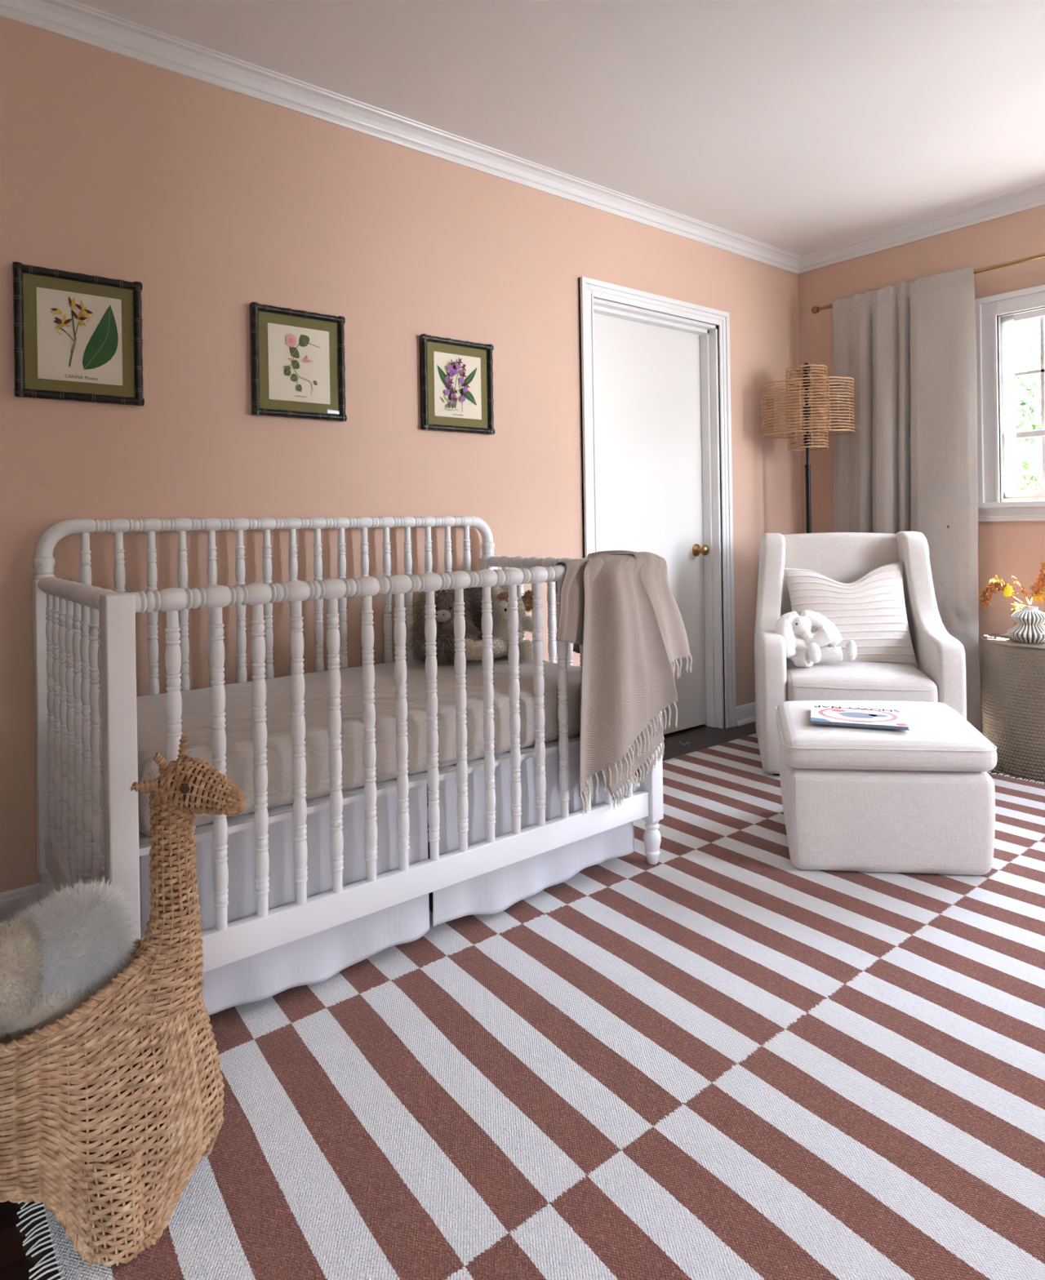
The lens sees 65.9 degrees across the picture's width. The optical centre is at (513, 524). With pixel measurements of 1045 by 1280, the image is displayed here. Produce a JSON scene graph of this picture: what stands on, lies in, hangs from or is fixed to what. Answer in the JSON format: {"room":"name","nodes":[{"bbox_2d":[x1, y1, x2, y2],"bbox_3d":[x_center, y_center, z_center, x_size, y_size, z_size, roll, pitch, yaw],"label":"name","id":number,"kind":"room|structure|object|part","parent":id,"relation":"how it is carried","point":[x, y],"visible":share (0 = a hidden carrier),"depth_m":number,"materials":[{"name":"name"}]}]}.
{"room":"bedroom","nodes":[
{"label":"bedroom","id":0,"kind":"room"},
{"bbox_2d":[0,16,801,892],"bbox_3d":[-1.667,-0.192,2.223,8.784,2.660,0.170,-1,0,-39],"label":"wall","id":1,"kind":"structure","parent":0,"point":[217,201],"depth_m":2.81,"materials":[{"name":"paint"}]},
{"bbox_2d":[12,262,144,406],"bbox_3d":[-1.289,-0.558,2.399,0.344,0.383,0.031,-1,0,-39],"label":"print","id":2,"kind":"object","parent":1,"relation":"attached to","point":[77,337],"visible":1,"depth_m":2.39,"materials":[{"name":"black paper"}]},
{"bbox_2d":[249,302,346,422],"bbox_3d":[-0.752,-0.564,2.829,0.345,0.381,0.031,-1,0,-39],"label":"print","id":3,"kind":"object","parent":1,"relation":"attached to","point":[298,367],"visible":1,"depth_m":2.82,"materials":[{"name":"black paper"}]},
{"bbox_2d":[0,702,755,926],"bbox_3d":[-1.591,1.088,2.139,8.564,0.098,0.030,-1,0,-39],"label":"baseboard","id":4,"kind":"structure","parent":1,"relation":"attached to","point":[16,900],"depth_m":2.30,"materials":[{"name":"white paint"}]},
{"bbox_2d":[0,0,801,274],"bbox_3d":[-1.622,-1.486,2.124,8.564,0.079,0.068,-1,0,-39],"label":"trim","id":5,"kind":"structure","parent":1,"relation":"attached to","point":[69,19],"depth_m":2.93,"materials":[{"name":"white paint"}]},
{"bbox_2d":[419,333,494,435],"bbox_3d":[-0.225,-0.560,3.251,0.347,0.374,0.032,-1,0,-39],"label":"print","id":6,"kind":"object","parent":1,"relation":"attached to","point":[456,376],"visible":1,"depth_m":3.24,"materials":[{"name":"black paper"}]},
{"bbox_2d":[578,276,736,734],"bbox_3d":[0.696,-0.022,4.097,1.096,2.240,0.196,-1,0,-39],"label":"door","id":7,"kind":"structure","parent":1,"relation":"in","point":[655,418],"depth_m":4.22,"materials":[{"name":"white paint"}]},
{"bbox_3d":[1.006,0.135,4.321,0.068,0.068,0.076,-1,0,-39],"label":"knob","id":8,"kind":"part","parent":7,"relation":"part of","materials":[{"name":"gold metal"}]},
{"bbox_2d":[0,721,1044,1279],"bbox_3d":[-0.664,1.171,0.984,8.764,0.100,5.190,-1,0,-39],"label":"floor","id":9,"kind":"structure","parent":0,"point":[15,1264],"depth_m":1.30,"materials":[{"name":"brown wood"}]},
{"bbox_2d":[16,733,1044,1279],"bbox_3d":[0.926,1.089,2.038,3.626,0.010,2.950,-1,0,-39],"label":"area rug","id":10,"kind":"object","parent":9,"relation":"on","point":[722,1057],"visible":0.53,"depth_m":1.59,"materials":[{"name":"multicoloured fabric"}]},
{"bbox_2d":[0,735,246,1266],"bbox_3d":[-0.810,0.740,1.359,0.750,0.761,0.321,-1,0,5],"label":"basket","id":11,"kind":"object","parent":10,"relation":"on","point":[162,1086],"visible":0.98,"depth_m":1.25,"materials":[{"name":"wicker"}]},
{"bbox_2d":[0,877,143,1104],"bbox_3d":[-0.860,0.802,1.359,0.454,0.379,0.273,-1,0,-1],"label":"pillow","id":12,"kind":"object","parent":11,"relation":"on","point":[55,957],"visible":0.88,"depth_m":1.32,"materials":[{"name":"white fur"}]},
{"bbox_3d":[-0.621,1.034,1.244,0.115,0.151,0.078,-1,0,11],"label":"woven leg","id":13,"kind":"part","parent":11,"relation":"part of","materials":[{"name":"wicker"}]},
{"bbox_3d":[-0.605,1.033,1.441,0.115,0.151,0.078,-1,0,-1],"label":"woven leg","id":14,"kind":"part","parent":11,"relation":"part of","materials":[{"name":"wicker"}]},
{"bbox_2d":[31,515,663,989],"bbox_3d":[-0.446,0.539,2.455,1.637,1.144,0.919,-1,0,-39],"label":"crib","id":15,"kind":"object","parent":10,"relation":"on","point":[84,633],"visible":0.77,"depth_m":2.02,"materials":[{"name":"white paint"}]},
{"bbox_3d":[-1.332,0.569,2.298,0.055,0.827,0.055,-1,0,-39],"label":"corner post","id":16,"kind":"part","parent":15,"relation":"part of","materials":[{"name":"white paint"}]},
{"bbox_3d":[-1.324,1.053,2.298,0.057,0.145,0.057,-1,0,-39],"label":"turned leg","id":17,"kind":"part","parent":15,"relation":"part of","materials":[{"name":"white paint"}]},
{"bbox_3d":[-1.056,0.919,1.962,0.028,0.077,0.822,-1,0,-39],"label":"rail","id":18,"kind":"part","parent":15,"relation":"part of","materials":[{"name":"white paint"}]},
{"bbox_3d":[-1.069,0.163,1.962,0.049,0.049,0.812,-1,0,-39],"label":"rail","id":19,"kind":"part","parent":15,"relation":"part of","materials":[{"name":"white paint"}]},
{"bbox_3d":[-0.793,0.556,1.625,0.055,0.835,0.055,-1,0,-39],"label":"corner post","id":20,"kind":"part","parent":15,"relation":"part of","materials":[{"name":"white paint"}]},
{"bbox_3d":[-0.725,-0.006,2.792,1.424,0.045,0.045,-1,0,-39],"label":"rail","id":21,"kind":"part","parent":15,"relation":"part of","materials":[{"name":"white paint"}]},
{"bbox_3d":[-0.183,0.148,2.119,1.530,0.051,0.051,-1,0,-39],"label":"rail","id":22,"kind":"part","parent":15,"relation":"part of","materials":[{"name":"white paint"}]},
{"bbox_2d":[136,656,581,835],"bbox_3d":[-0.446,0.579,2.456,1.490,0.177,0.780,-1,0,-39],"label":"mattress","id":23,"kind":"object","parent":15,"relation":"on","point":[152,717],"visible":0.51,"depth_m":2.16,"materials":[{"name":"beige fabric"}]},
{"bbox_2d":[406,588,481,666],"bbox_3d":[-0.252,0.370,2.893,0.290,0.357,0.261,-1,0,-28],"label":"plush","id":24,"kind":"object","parent":23,"relation":"on","point":[444,600],"visible":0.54,"depth_m":2.82,"materials":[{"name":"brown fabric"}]},
{"bbox_2d":[463,586,482,640],"bbox_3d":[-0.158,0.337,3.010,0.182,0.278,0.286,-1,0,9],"label":"plush","id":25,"kind":"object","parent":23,"relation":"on","point":[476,593],"visible":0.18,"depth_m":3.00},
{"bbox_2d":[464,590,533,661],"bbox_3d":[-0.032,0.370,2.881,0.218,0.264,0.438,-1,0,15],"label":"stuffed animal","id":26,"kind":"object","parent":23,"relation":"on","point":[473,650],"visible":0.73,"depth_m":2.92},
{"bbox_2d":[490,585,517,613],"bbox_3d":[-0.060,0.338,3.134,0.173,0.284,0.160,-1,0,-39],"label":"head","id":27,"kind":"object","parent":23,"relation":"on","point":[495,590],"visible":0.09,"depth_m":3.05},
{"bbox_2d":[138,737,634,1015],"bbox_3d":[-0.443,0.879,2.459,1.534,0.428,0.828,-1,0,-39],"label":"skirt","id":28,"kind":"object","parent":15,"relation":"hanging from","point":[316,957],"visible":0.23,"depth_m":2.04,"materials":[{"name":"white fabric"}]},
{"bbox_3d":[-1.028,0.889,1.986,0.030,0.427,0.770,-1,0,-39],"label":"skirt panel","id":29,"kind":"part","parent":28,"relation":"part of","materials":[{"name":"white fabric"}]},
{"bbox_3d":[-0.499,0.880,1.905,0.710,0.428,0.029,-1,0,-39],"label":"skirt panel","id":30,"kind":"part","parent":28,"relation":"part of","materials":[{"name":"white fabric"}]},
{"bbox_3d":[-0.688,0.883,2.764,1.490,0.428,0.041,-1,0,-39],"label":"skirt panel","id":31,"kind":"part","parent":28,"relation":"part of","materials":[{"name":"white fabric"}]},
{"bbox_3d":[0.083,0.870,2.378,0.770,0.426,0.033,-1,0,-39],"label":"skirt panel","id":32,"kind":"part","parent":28,"relation":"part of","materials":[{"name":"white fabric"}]},
{"bbox_3d":[0.146,0.870,2.927,0.027,0.428,0.769,-1,0,-39],"label":"skirt panel","id":33,"kind":"part","parent":28,"relation":"part of","materials":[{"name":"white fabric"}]},
{"bbox_3d":[-0.171,0.904,2.119,1.540,0.077,0.028,-1,0,-39],"label":"rail","id":34,"kind":"part","parent":15,"relation":"part of","materials":[{"name":"white paint"}]},
{"bbox_3d":[-0.099,0.548,3.286,0.055,0.827,0.055,-1,0,-39],"label":"corner post","id":35,"kind":"part","parent":15,"relation":"part of","materials":[{"name":"white paint"}]},
{"bbox_3d":[0.164,0.142,2.950,0.049,0.049,0.812,-1,0,-39],"label":"rail","id":36,"kind":"part","parent":15,"relation":"part of","materials":[{"name":"white paint"}]},
{"bbox_2d":[555,550,692,815],"bbox_3d":[0.357,0.474,2.537,0.354,0.777,0.586,-1,0,18],"label":"throw blanket","id":37,"kind":"object","parent":15,"relation":"on","point":[621,606],"visible":1,"depth_m":2.44,"materials":[{"name":"beige fabric"}]},
{"bbox_3d":[0.262,0.266,2.542,0.221,0.282,0.039,-1,0,-39],"label":"panel","id":38,"kind":"part","parent":37,"relation":"part of","materials":[{"name":"brown fabric"}]},
{"bbox_3d":[0.182,0.229,2.399,0.214,0.251,0.089,-1,0,-39],"label":"folded panel","id":39,"kind":"part","parent":37,"relation":"part of","materials":[{"name":"beige fabric"}]},
{"bbox_3d":[0.243,0.434,2.592,0.434,0.692,0.375,-1,0,-39],"label":"panel","id":40,"kind":"part","parent":37,"relation":"part of","materials":[{"name":"beige fabric"}]},
{"bbox_3d":[0.467,0.269,2.648,0.316,0.366,0.180,-1,0,-24],"label":"panel","id":41,"kind":"part","parent":37,"relation":"part of","materials":[{"name":"beige fabric"}]},
{"bbox_3d":[0.176,0.899,2.950,0.028,0.077,0.822,-1,0,-39],"label":"rail","id":42,"kind":"part","parent":15,"relation":"part of","materials":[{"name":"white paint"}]},
{"bbox_3d":[0.440,0.535,2.613,0.055,0.835,0.055,-1,0,-39],"label":"corner post","id":43,"kind":"part","parent":15,"relation":"part of","materials":[{"name":"white paint"}]},
{"bbox_3d":[0.448,1.023,2.613,0.057,0.145,0.057,-1,0,-39],"label":"turned leg","id":44,"kind":"part","parent":15,"relation":"part of","materials":[{"name":"white paint"}]},
{"bbox_2d":[754,531,966,775],"bbox_3d":[1.536,0.557,3.708,0.806,1.041,0.782,-1,0,14],"label":"armchair","id":45,"kind":"object","parent":10,"relation":"on","point":[846,557],"visible":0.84,"depth_m":3.59,"materials":[{"name":"beige fabric"}]},
{"bbox_3d":[1.220,0.556,3.803,0.144,1.028,0.740,-1,0,15],"label":"wing arm","id":46,"kind":"part","parent":45,"relation":"part of","materials":[{"name":"beige fabric"}]},
{"bbox_2d":[773,609,857,667],"bbox_3d":[1.338,0.506,3.580,0.360,0.259,0.192,-1,0,6],"label":"plush bunny","id":47,"kind":"object","parent":45,"relation":"on","point":[803,647],"visible":0.95,"depth_m":3.56,"materials":[{"name":"white fabric"}]},
{"bbox_3d":[1.597,0.393,3.959,0.600,0.710,0.263,-1,0,14],"label":"backrest","id":48,"kind":"part","parent":45,"relation":"part of","materials":[{"name":"beige fabric"}]},
{"bbox_2d":[783,561,919,668],"bbox_3d":[1.555,0.426,3.742,0.560,0.501,0.210,-1,0,12],"label":"throw pillow","id":49,"kind":"object","parent":45,"relation":"on","point":[869,611],"visible":0.73,"depth_m":3.68,"materials":[{"name":"beige fabric"}]},
{"bbox_2d":[786,657,937,702],"bbox_3d":[1.513,0.708,3.607,0.600,0.183,0.562,-1,0,14],"label":"seat cushion","id":50,"kind":"object","parent":45,"relation":"on","point":[838,680],"depth_m":3.38,"materials":[{"name":"beige fabric"}]},
{"bbox_3d":[1.859,0.545,3.640,0.144,1.028,0.740,-1,0,14],"label":"wing arm","id":51,"kind":"part","parent":45,"relation":"part of","materials":[{"name":"beige fabric"}]},
{"bbox_2d":[775,700,996,875],"bbox_3d":[1.239,0.864,2.764,0.718,0.434,0.626,-1,0,7],"label":"ottoman","id":52,"kind":"object","parent":10,"relation":"on","point":[920,799],"visible":0.99,"depth_m":2.48,"materials":[{"name":"beige fabric"}]},
{"bbox_2d":[810,704,909,730],"bbox_3d":[1.149,0.640,2.698,0.291,0.012,0.244,-1,0,21],"label":"picture book","id":53,"kind":"object","parent":52,"relation":"on","point":[849,716],"visible":1,"depth_m":2.66,"materials":[{"name":"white paper"}]},
{"bbox_3d":[1.237,0.703,2.764,0.699,0.111,0.638,-1,0,9],"label":"lid","id":54,"kind":"part","parent":52,"relation":"part of","materials":[{"name":"beige fabric"}]},
{"bbox_2d":[760,362,854,533],"bbox_3d":[1.602,0.101,4.376,0.377,1.965,0.446,-1,0,-39],"label":"floor lamp","id":55,"kind":"object","parent":9,"relation":"on","point":[806,409],"visible":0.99,"depth_m":4.34,"materials":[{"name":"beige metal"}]},
{"bbox_2d":[802,375,809,387],"bbox_3d":[1.587,-0.777,4.376,0.038,0.060,0.038,-1,0,-39],"label":"socket","id":56,"kind":"object","parent":55,"relation":"attached to","point":[803,383],"depth_m":4.36,"materials":[{"name":"black metal"}]},
{"bbox_3d":[1.591,-0.547,4.376,0.044,0.060,0.044,-1,0,-39],"label":"bulb","id":57,"kind":"part","parent":55,"relation":"part of","materials":[{"name":"beige glass"}]},
{"bbox_3d":[1.588,-0.707,4.376,0.044,0.060,0.044,-1,0,-39],"label":"bulb","id":58,"kind":"part","parent":55,"relation":"part of","materials":[{"name":"beige glass"}]},
{"bbox_3d":[1.590,-0.632,4.376,0.217,0.440,0.216,-1,0,-39],"label":"lamp shade","id":59,"kind":"part","parent":55,"relation":"part of","materials":[{"name":"wicker"}]},
{"bbox_2d":[803,406,810,417],"bbox_3d":[1.590,-0.617,4.376,0.038,0.060,0.038,-1,0,-39],"label":"socket","id":60,"kind":"object","parent":55,"relation":"attached to","point":[806,407],"depth_m":4.36,"materials":[{"name":"black metal"}]},
{"bbox_2d":[803,434,811,445],"bbox_3d":[1.593,-0.462,4.376,0.038,0.060,0.038,-1,0,-39],"label":"socket","id":61,"kind":"object","parent":55,"relation":"attached to","point":[805,435],"depth_m":4.36,"materials":[{"name":"black metal"}]},
{"bbox_3d":[1.590,-0.632,4.376,0.380,0.284,0.448,-1,0,-39],"label":"lamp shade","id":62,"kind":"part","parent":55,"relation":"part of","materials":[{"name":"wicker"}]},
{"bbox_2d":[979,632,1044,783],"bbox_3d":[2.347,0.789,3.548,0.506,0.563,0.506,-1,0,34],"label":"side table","id":63,"kind":"object","parent":9,"relation":"on","point":[1013,672],"visible":0.88,"depth_m":3.43,"materials":[{"name":"wicker"}]},
{"bbox_2d":[979,632,1044,649],"bbox_3d":[2.343,0.520,3.548,0.506,0.025,0.506,-1,0,-39],"label":"tray","id":64,"kind":"object","parent":63,"relation":"on","point":[1002,641],"depth_m":3.54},
{"bbox_2d":[1007,606,1044,643],"bbox_3d":[2.300,0.449,3.592,0.177,0.168,0.176,-1,0,41],"label":"ribbed vase","id":65,"kind":"object","parent":63,"relation":"on","point":[1029,628],"visible":0.98,"depth_m":3.55,"materials":[{"name":"white ceramic"}]},
{"bbox_2d":[977,563,1044,625],"bbox_3d":[2.341,0.337,3.691,0.361,0.322,0.184,-1,0,-10],"label":"dried flowers","id":66,"kind":"object","parent":65,"relation":"in","point":[1006,589],"visible":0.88,"depth_m":3.71,"materials":[{"name":"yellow plant"}]},
{"bbox_3d":[2.252,0.320,3.702,0.207,0.138,0.125,-1,0,36],"label":"flower stem","id":67,"kind":"part","parent":66,"relation":"part of","materials":[{"name":"brown plant"}]},
{"bbox_3d":[2.271,0.300,3.700,0.123,0.140,0.206,-1,0,-39],"label":"flower stem","id":68,"kind":"part","parent":66,"relation":"part of","materials":[{"name":"brown plant"}]},
{"bbox_3d":[2.311,0.425,3.655,0.054,0.147,0.123,-1,0,-8],"label":"flower stem","id":69,"kind":"part","parent":66,"relation":"part of","materials":[{"name":"yellow plant"}]},
{"bbox_3d":[2.321,0.302,3.674,0.141,0.134,0.102,-1,0,-39],"label":"flower stem","id":70,"kind":"part","parent":66,"relation":"part of","materials":[{"name":"brown plant"}]},
{"bbox_3d":[2.321,0.325,3.671,0.040,0.090,0.162,-1,0,29],"label":"flower stem","id":71,"kind":"part","parent":66,"relation":"part of","materials":[{"name":"brown plant"}]},
{"bbox_3d":[2.379,0.349,3.693,0.244,0.101,0.094,-1,0,-31],"label":"flower stem","id":72,"kind":"part","parent":66,"relation":"part of","materials":[{"name":"orange plant"}]},
{"bbox_3d":[2.389,0.291,3.680,0.255,0.154,0.097,-1,0,-39],"label":"flower stem","id":73,"kind":"part","parent":66,"relation":"part of","materials":[{"name":"orange plant"}]},
{"bbox_3d":[2.366,0.272,3.678,0.217,0.192,0.061,-1,0,-39],"label":"flower stem","id":74,"kind":"part","parent":66,"relation":"part of","materials":[{"name":"orange plant"}]},
{"bbox_2d":[71,0,1044,256],"bbox_3d":[-0.296,-1.595,0.515,8.824,0.100,4.640,-1,0,-39],"label":"ceiling","id":75,"kind":"structure","parent":0,"point":[800,127],"depth_m":2.85,"materials":[{"name":"white paint"}]},
{"bbox_2d":[797,204,1044,714],"bbox_3d":[3.045,-0.271,3.269,0.120,2.660,4.090,-1,0,-39],"label":"wall","id":76,"kind":"structure","parent":0,"point":[1006,550],"depth_m":4.08,"materials":[{"name":"paint"}]},
{"bbox_2d":[797,183,1044,274],"bbox_3d":[2.919,-1.562,3.250,0.068,0.079,3.990,-1,0,-39],"label":"trim","id":77,"kind":"structure","parent":76,"relation":"attached to","point":[1033,197],"depth_m":4.20,"materials":[{"name":"white paint"}]},
{"bbox_2d":[811,253,1044,314],"bbox_3d":[2.604,-1.248,3.611,0.116,0.049,2.737,-1,0,-39],"label":"curtain rod","id":78,"kind":"object","parent":76,"relation":"attached to","point":[815,309],"visible":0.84,"depth_m":3.88,"materials":[{"name":"gold metal"}]},
{"bbox_2d":[831,266,981,733],"bbox_3d":[2.029,-0.120,4.257,0.082,2.307,0.777,-1,0,-37],"label":"linen curtain","id":79,"kind":"object","parent":78,"relation":"hanging from","point":[908,463],"visible":0.6,"depth_m":4.14,"materials":[{"name":"grey fabric"}]},
{"bbox_2d":[974,284,1044,521],"bbox_3d":[2.955,-0.584,3.336,0.180,1.112,1.940,-1,0,-39],"label":"window","id":80,"kind":"structure","parent":76,"relation":"in","point":[996,316],"depth_m":3.97,"materials":[{"name":"white paint"}]},
{"bbox_3d":[2.961,-0.075,3.334,0.175,0.094,1.940,-1,0,-39],"label":"sill","id":81,"kind":"part","parent":80,"relation":"part of","materials":[{"name":"white paint"}]},
{"bbox_3d":[2.967,-0.580,3.345,0.060,0.920,1.700,-1,0,-39],"label":"sash","id":82,"kind":"part","parent":80,"relation":"part of","materials":[{"name":"white paint"}]},
{"bbox_3d":[12.939,2.144,11.617,25.336,0.100,30.000,-1,0,-39],"label":"ground","id":83,"kind":"structure","parent":0,"visible":0},
{"bbox_2d":[1013,320,1041,483],"bbox_3d":[8.241,-0.622,13.030,3.192,5.593,3.424,-1,0,9],"label":"tree","id":84,"kind":"object","parent":83,"relation":"on","point":[1024,348],"visible":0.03,"depth_m":12.85,"materials":[{"name":"green plant"}]},
{"bbox_2d":[1013,350,1042,491],"bbox_3d":[5.754,0.069,9.479,2.994,4.297,3.025,-1,0,-13],"label":"tree","id":85,"kind":"object","parent":83,"relation":"on","point":[1032,406],"visible":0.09,"depth_m":8.76,"materials":[{"name":"green plant"}]},
{"bbox_2d":[1015,447,1042,490],"bbox_3d":[4.029,0.802,6.753,1.411,2.882,1.262,-1,0,-17],"label":"bush","id":86,"kind":"object","parent":83,"relation":"on","point":[1030,486],"visible":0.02,"depth_m":6.58,"materials":[{"name":"green plant"}]}
]}

